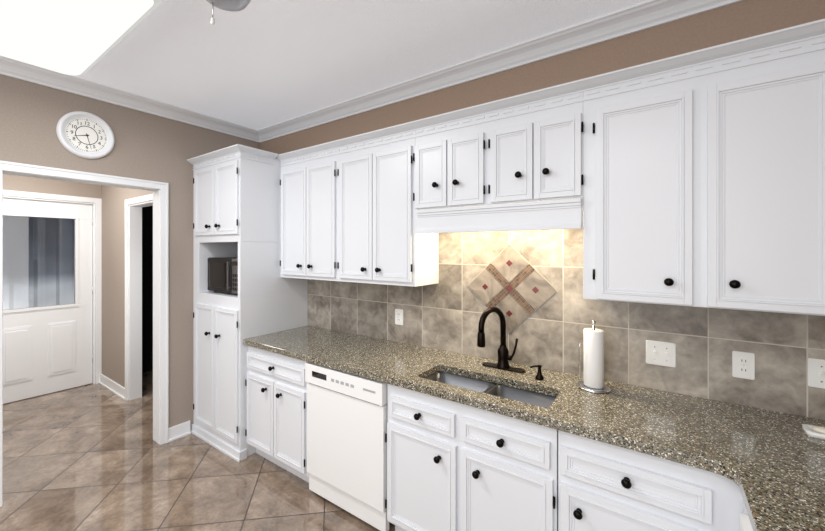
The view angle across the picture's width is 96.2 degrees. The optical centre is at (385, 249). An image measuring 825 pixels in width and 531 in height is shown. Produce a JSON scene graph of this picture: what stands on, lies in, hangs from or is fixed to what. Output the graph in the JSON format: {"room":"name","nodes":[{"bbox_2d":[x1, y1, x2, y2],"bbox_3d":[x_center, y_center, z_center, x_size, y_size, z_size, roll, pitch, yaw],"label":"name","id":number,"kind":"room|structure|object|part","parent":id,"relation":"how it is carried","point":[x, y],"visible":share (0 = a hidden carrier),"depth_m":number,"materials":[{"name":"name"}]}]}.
{"room":"kitchen","nodes":[
{"label":"kitchen","id":0,"kind":"room"},
{"bbox_2d":[3,174,152,372],"bbox_3d":[-3.689,0.206,4.175,0.120,2.775,2.783,0,0,37],"label":"wall","id":1,"kind":"structure","parent":0,"point":[38,261],"depth_m":4.09,"materials":[{"name":"beige paint"}]},
{"bbox_3d":[-3.784,0.134,4.039,0.006,0.980,0.599,0,0,37],"label":"door glass","id":2,"kind":"part","parent":1,"relation":"part of","materials":[{"name":"white"}]},
{"bbox_2d":[3,198,91,403],"bbox_3d":[-3.777,0.525,4.034,0.061,2.121,0.919,0,0,37],"label":"back door","id":3,"kind":"structure","parent":1,"relation":"in","point":[47,349],"depth_m":4.10,"materials":[{"name":"white paint"}]},
{"bbox_2d":[3,190,101,383],"bbox_3d":[-3.782,0.490,4.037,0.138,2.207,1.075,0,0,37],"label":"door frame","id":4,"kind":"structure","parent":1,"relation":"attached to","point":[96,203],"depth_m":4.39,"materials":[{"name":"white paint"}]},
{"bbox_2d":[101,185,152,387],"bbox_3d":[-2.591,0.206,3.887,1.980,2.775,0.120,0,0,37],"label":"wall","id":5,"kind":"structure","parent":0,"point":[113,282],"depth_m":4.17,"materials":[{"name":"beige paint"}]},
{"bbox_2d":[99,374,124,399],"bbox_3d":[-3.102,1.539,4.180,0.813,0.110,0.027,0,0,37],"label":"baseboard","id":6,"kind":"structure","parent":5,"relation":"attached to","point":[117,389],"depth_m":4.10,"materials":[{"name":"white paint"}]},
{"bbox_2d":[125,194,152,400],"bbox_3d":[-2.381,0.530,3.717,0.894,2.127,0.138,0,0,37],"label":"trim","id":7,"kind":"structure","parent":5,"relation":"attached to","point":[133,300],"depth_m":3.92,"materials":[{"name":"white paint"}]},
{"bbox_2d":[0,56,255,141],"bbox_3d":[-2.813,-1.138,1.671,0.096,0.088,5.200,0,0,37],"label":"crown molding","id":8,"kind":"structure","parent":0,"point":[9,67],"depth_m":2.74,"materials":[{"name":"white paint"}]},
{"bbox_2d":[0,74,259,430],"bbox_3d":[-2.900,0.206,1.736,0.120,2.775,5.200,0,0,37],"label":"wall","id":9,"kind":"structure","parent":0,"point":[150,147],"depth_m":2.99,"materials":[{"name":"beige paint"}]},
{"bbox_2d":[0,161,167,506],"bbox_3d":[-2.168,0.521,2.699,0.162,2.146,1.017,0,0,37],"label":"trim","id":10,"kind":"structure","parent":9,"relation":"attached to","point":[160,312],"depth_m":3.02,"materials":[{"name":"white paint"}]},
{"bbox_2d":[56,111,114,158],"bbox_3d":[-2.126,-0.816,2.631,0.032,0.330,0.330,0,0,37],"label":"wall clock","id":11,"kind":"object","parent":9,"relation":"attached to","point":[83,134],"visible":1,"depth_m":2.62,"materials":[{"name":"white paint"}]},
{"bbox_2d":[168,420,190,441],"bbox_3d":[-3.052,1.539,1.412,0.027,0.110,4.500,0,0,37],"label":"baseboard","id":12,"kind":"structure","parent":9,"relation":"attached to","point":[178,431],"depth_m":3.13,"materials":[{"name":"white paint"}]},
{"bbox_2d":[0,370,394,530],"bbox_3d":[-1.726,1.644,1.489,6.490,0.100,6.220,0,0,37],"label":"floor","id":13,"kind":"structure","parent":0,"point":[92,457],"depth_m":2.56,"materials":[{"name":"tile"}]},
{"bbox_2d":[187,144,307,461],"bbox_3d":[-1.189,0.407,3.244,0.789,2.374,0.727,0,0,37],"label":"pantry cabinet","id":14,"kind":"object","parent":13,"relation":"on","point":[236,200],"visible":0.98,"depth_m":2.97,"materials":[{"name":"white paint"}]},
{"bbox_2d":[208,257,237,293],"bbox_3d":[-1.195,0.215,3.226,0.505,0.298,0.524,0,0,37],"label":"microwave","id":15,"kind":"object","parent":14,"relation":"in","point":[222,274],"visible":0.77,"depth_m":3.04,"materials":[{"name":"black plastic"}]},
{"bbox_3d":[-1.298,-0.739,3.100,0.789,0.082,0.358,0,0,37],"label":"crown","id":16,"kind":"part","parent":14,"relation":"part of","materials":[{"name":"white paint"}]},
{"bbox_2d":[245,346,308,482],"bbox_3d":[-0.620,1.157,2.853,0.700,0.873,0.667,0,0,37],"label":"base cabinet","id":17,"kind":"object","parent":13,"relation":"on","point":[276,430],"visible":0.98,"depth_m":2.60,"materials":[{"name":"white paint"}]},
{"bbox_2d":[305,362,392,530],"bbox_3d":[-0.079,1.159,2.452,0.627,0.870,0.638,0,0,37],"label":"dishwasher","id":18,"kind":"object","parent":13,"relation":"on","point":[347,417],"visible":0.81,"depth_m":2.17,"materials":[{"name":"white metal"}]},
{"bbox_2d":[385,383,557,530],"bbox_3d":[0.520,1.157,1.992,0.866,0.873,0.667,0,0,37],"label":"base cabinet","id":19,"kind":"object","parent":13,"relation":"on","point":[453,466],"visible":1,"depth_m":1.74,"materials":[{"name":"white paint"}]},
{"bbox_2d":[558,430,717,530],"bbox_3d":[1.069,1.157,1.601,0.471,0.872,0.631,0,0,37],"label":"base cabinet","id":20,"kind":"object","parent":13,"relation":"on","point":[602,486],"depth_m":1.36,"materials":[{"name":"white paint"}]},
{"bbox_2d":[243,325,824,492],"bbox_3d":[0.456,0.700,2.027,3.410,0.040,0.688,0,0,37],"label":"countertop","id":21,"kind":"structure","parent":20,"relation":"on","point":[770,464],"depth_m":1.57,"materials":[{"name":"grey stone"}]},
{"bbox_2d":[425,371,555,406],"bbox_3d":[0.498,0.827,1.880,0.706,0.210,0.322,0,0,37],"label":"double-bowl sink","id":22,"kind":"object","parent":21,"relation":"in","point":[524,396],"visible":0.04,"depth_m":1.96,"materials":[{"name":"silver metal"}]},
{"bbox_2d":[477,307,525,372],"bbox_3d":[0.627,0.499,2.059,0.250,0.360,0.229,0,0,37],"label":"gooseneck faucet","id":23,"kind":"object","parent":21,"relation":"on","point":[504,357],"visible":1,"depth_m":2.09,"materials":[{"name":"black metal"}]},
{"bbox_2d":[530,365,543,379],"bbox_3d":[0.797,0.642,1.944,0.063,0.074,0.059,0,0,37],"label":"soap dispenser","id":24,"kind":"object","parent":21,"relation":"on","point":[539,376],"visible":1,"depth_m":1.94,"materials":[{"name":"black metal"}]},
{"bbox_2d":[577,320,610,393],"bbox_3d":[1.021,0.513,1.815,0.148,0.332,0.148,0,0,37],"label":"paper towel holder","id":25,"kind":"object","parent":21,"relation":"on","point":[593,382],"visible":1,"depth_m":1.78,"materials":[{"name":"white paper"}]},
{"bbox_2d":[802,424,824,439],"bbox_3d":[1.607,0.664,1.341,0.120,0.031,0.080,0,0,37],"label":"soap dish","id":26,"kind":"object","parent":21,"relation":"on","point":[818,432],"visible":1,"depth_m":1.35,"materials":[{"name":"white ceramic"}]},
{"bbox_2d":[730,480,752,530],"bbox_3d":[1.216,1.157,0.761,0.672,0.872,0.578,0,0,37],"label":"base cabinet","id":27,"kind":"object","parent":13,"relation":"on","point":[739,518],"depth_m":1.19,"materials":[{"name":"white paint"}]},
{"bbox_3d":[0.812,1.131,0.764,0.024,0.677,0.880,0,0,37],"label":"return door","id":28,"kind":"part","parent":27,"relation":"part of","materials":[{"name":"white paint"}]},
{"bbox_2d":[727,465,824,530],"bbox_3d":[1.067,0.700,0.571,0.680,0.040,0.960,0,0,37],"label":"countertop","id":29,"kind":"structure","parent":27,"relation":"on","point":[771,504],"depth_m":0.99,"materials":[{"name":"beige stone"}]},
{"bbox_2d":[72,0,646,129],"bbox_3d":[-1.726,-1.231,1.489,6.490,0.100,6.220,0,0,37],"label":"ceiling","id":30,"kind":"structure","parent":0,"point":[257,64],"depth_m":2.15,"materials":[{"name":"white paint"}]},
{"bbox_2d":[0,0,161,74],"bbox_3d":[-1.526,-1.110,1.721,1.230,0.138,0.470,0,0,37],"label":"fluorescent ceiling light","id":31,"kind":"object","parent":30,"relation":"attached to","point":[73,37],"visible":1,"depth_m":1.75,"materials":[{"name":"white plastic"}]},
{"bbox_2d":[206,0,250,24],"bbox_3d":[-0.522,-0.957,1.201,0.160,0.444,0.160,0,0,37],"label":"pendant light","id":32,"kind":"object","parent":30,"relation":"hanging from","point":[233,5],"visible":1,"depth_m":1.22,"materials":[{"name":"white glass"}]},
{"bbox_2d":[256,0,824,419],"bbox_3d":[0.386,0.206,2.529,3.930,2.775,0.216,0,0,37],"label":"wall","id":33,"kind":"structure","parent":0,"point":[528,284],"depth_m":2.04,"materials":[{"name":"beige paint"}]},
{"bbox_2d":[276,140,335,280],"bbox_3d":[-0.527,-0.274,2.996,0.674,1.006,0.326,0,0,37],"label":"upper cabinet","id":34,"kind":"object","parent":33,"relation":"attached to","point":[308,175],"depth_m":2.84,"materials":[{"name":"white paint"}]},
{"bbox_3d":[0.464,-0.736,2.038,3.410,0.083,0.055,0,0,37],"label":"crown","id":35,"kind":"part","parent":34,"relation":"part of","materials":[{"name":"white paint"}]},
{"bbox_2d":[336,121,443,286],"bbox_3d":[0.004,-0.274,2.595,0.657,1.006,0.326,0,0,37],"label":"upper cabinet","id":36,"kind":"object","parent":33,"relation":"attached to","point":[380,239],"depth_m":2.44,"materials":[{"name":"white paint"}]},
{"bbox_2d":[395,308,403,325],"bbox_3d":[0.096,0.494,2.714,0.072,0.116,0.007,0,0,37],"label":"outlet","id":37,"kind":"object","parent":33,"relation":"attached to","point":[399,312],"depth_m":2.71,"materials":[{"name":"white plastic"}]},
{"bbox_2d":[412,79,583,214],"bbox_3d":[0.637,-0.512,2.118,0.926,0.531,0.326,0,0,37],"label":"upper cabinet","id":38,"kind":"object","parent":33,"relation":"attached to","point":[522,152],"depth_m":1.94,"materials":[{"name":"white paint"}]},
{"bbox_2d":[645,339,676,367],"bbox_3d":[1.326,0.502,1.782,0.118,0.116,0.015,0,0,37],"label":"switch","id":39,"kind":"object","parent":33,"relation":"attached to","point":[659,353],"depth_m":1.78,"materials":[{"name":"white plastic"}]},
{"bbox_2d":[576,19,824,315],"bbox_3d":[1.327,-0.274,1.597,0.802,1.006,0.326,0,0,37],"label":"upper cabinet","id":40,"kind":"object","parent":33,"relation":"attached to","point":[696,178],"depth_m":1.44,"materials":[{"name":"white paint"}]},
{"bbox_2d":[732,350,754,379],"bbox_3d":[1.560,0.504,1.610,0.072,0.116,0.007,0,0,37],"label":"outlet","id":41,"kind":"object","parent":33,"relation":"attached to","point":[743,361],"depth_m":1.61,"materials":[{"name":"white plastic"}]},
{"bbox_2d":[807,358,824,389],"bbox_3d":[1.737,0.496,1.471,0.072,0.116,0.015,0,0,37],"label":"switch","id":42,"kind":"object","parent":33,"relation":"attached to","point":[815,366],"depth_m":1.48,"materials":[{"name":"white plastic"}]}
]}

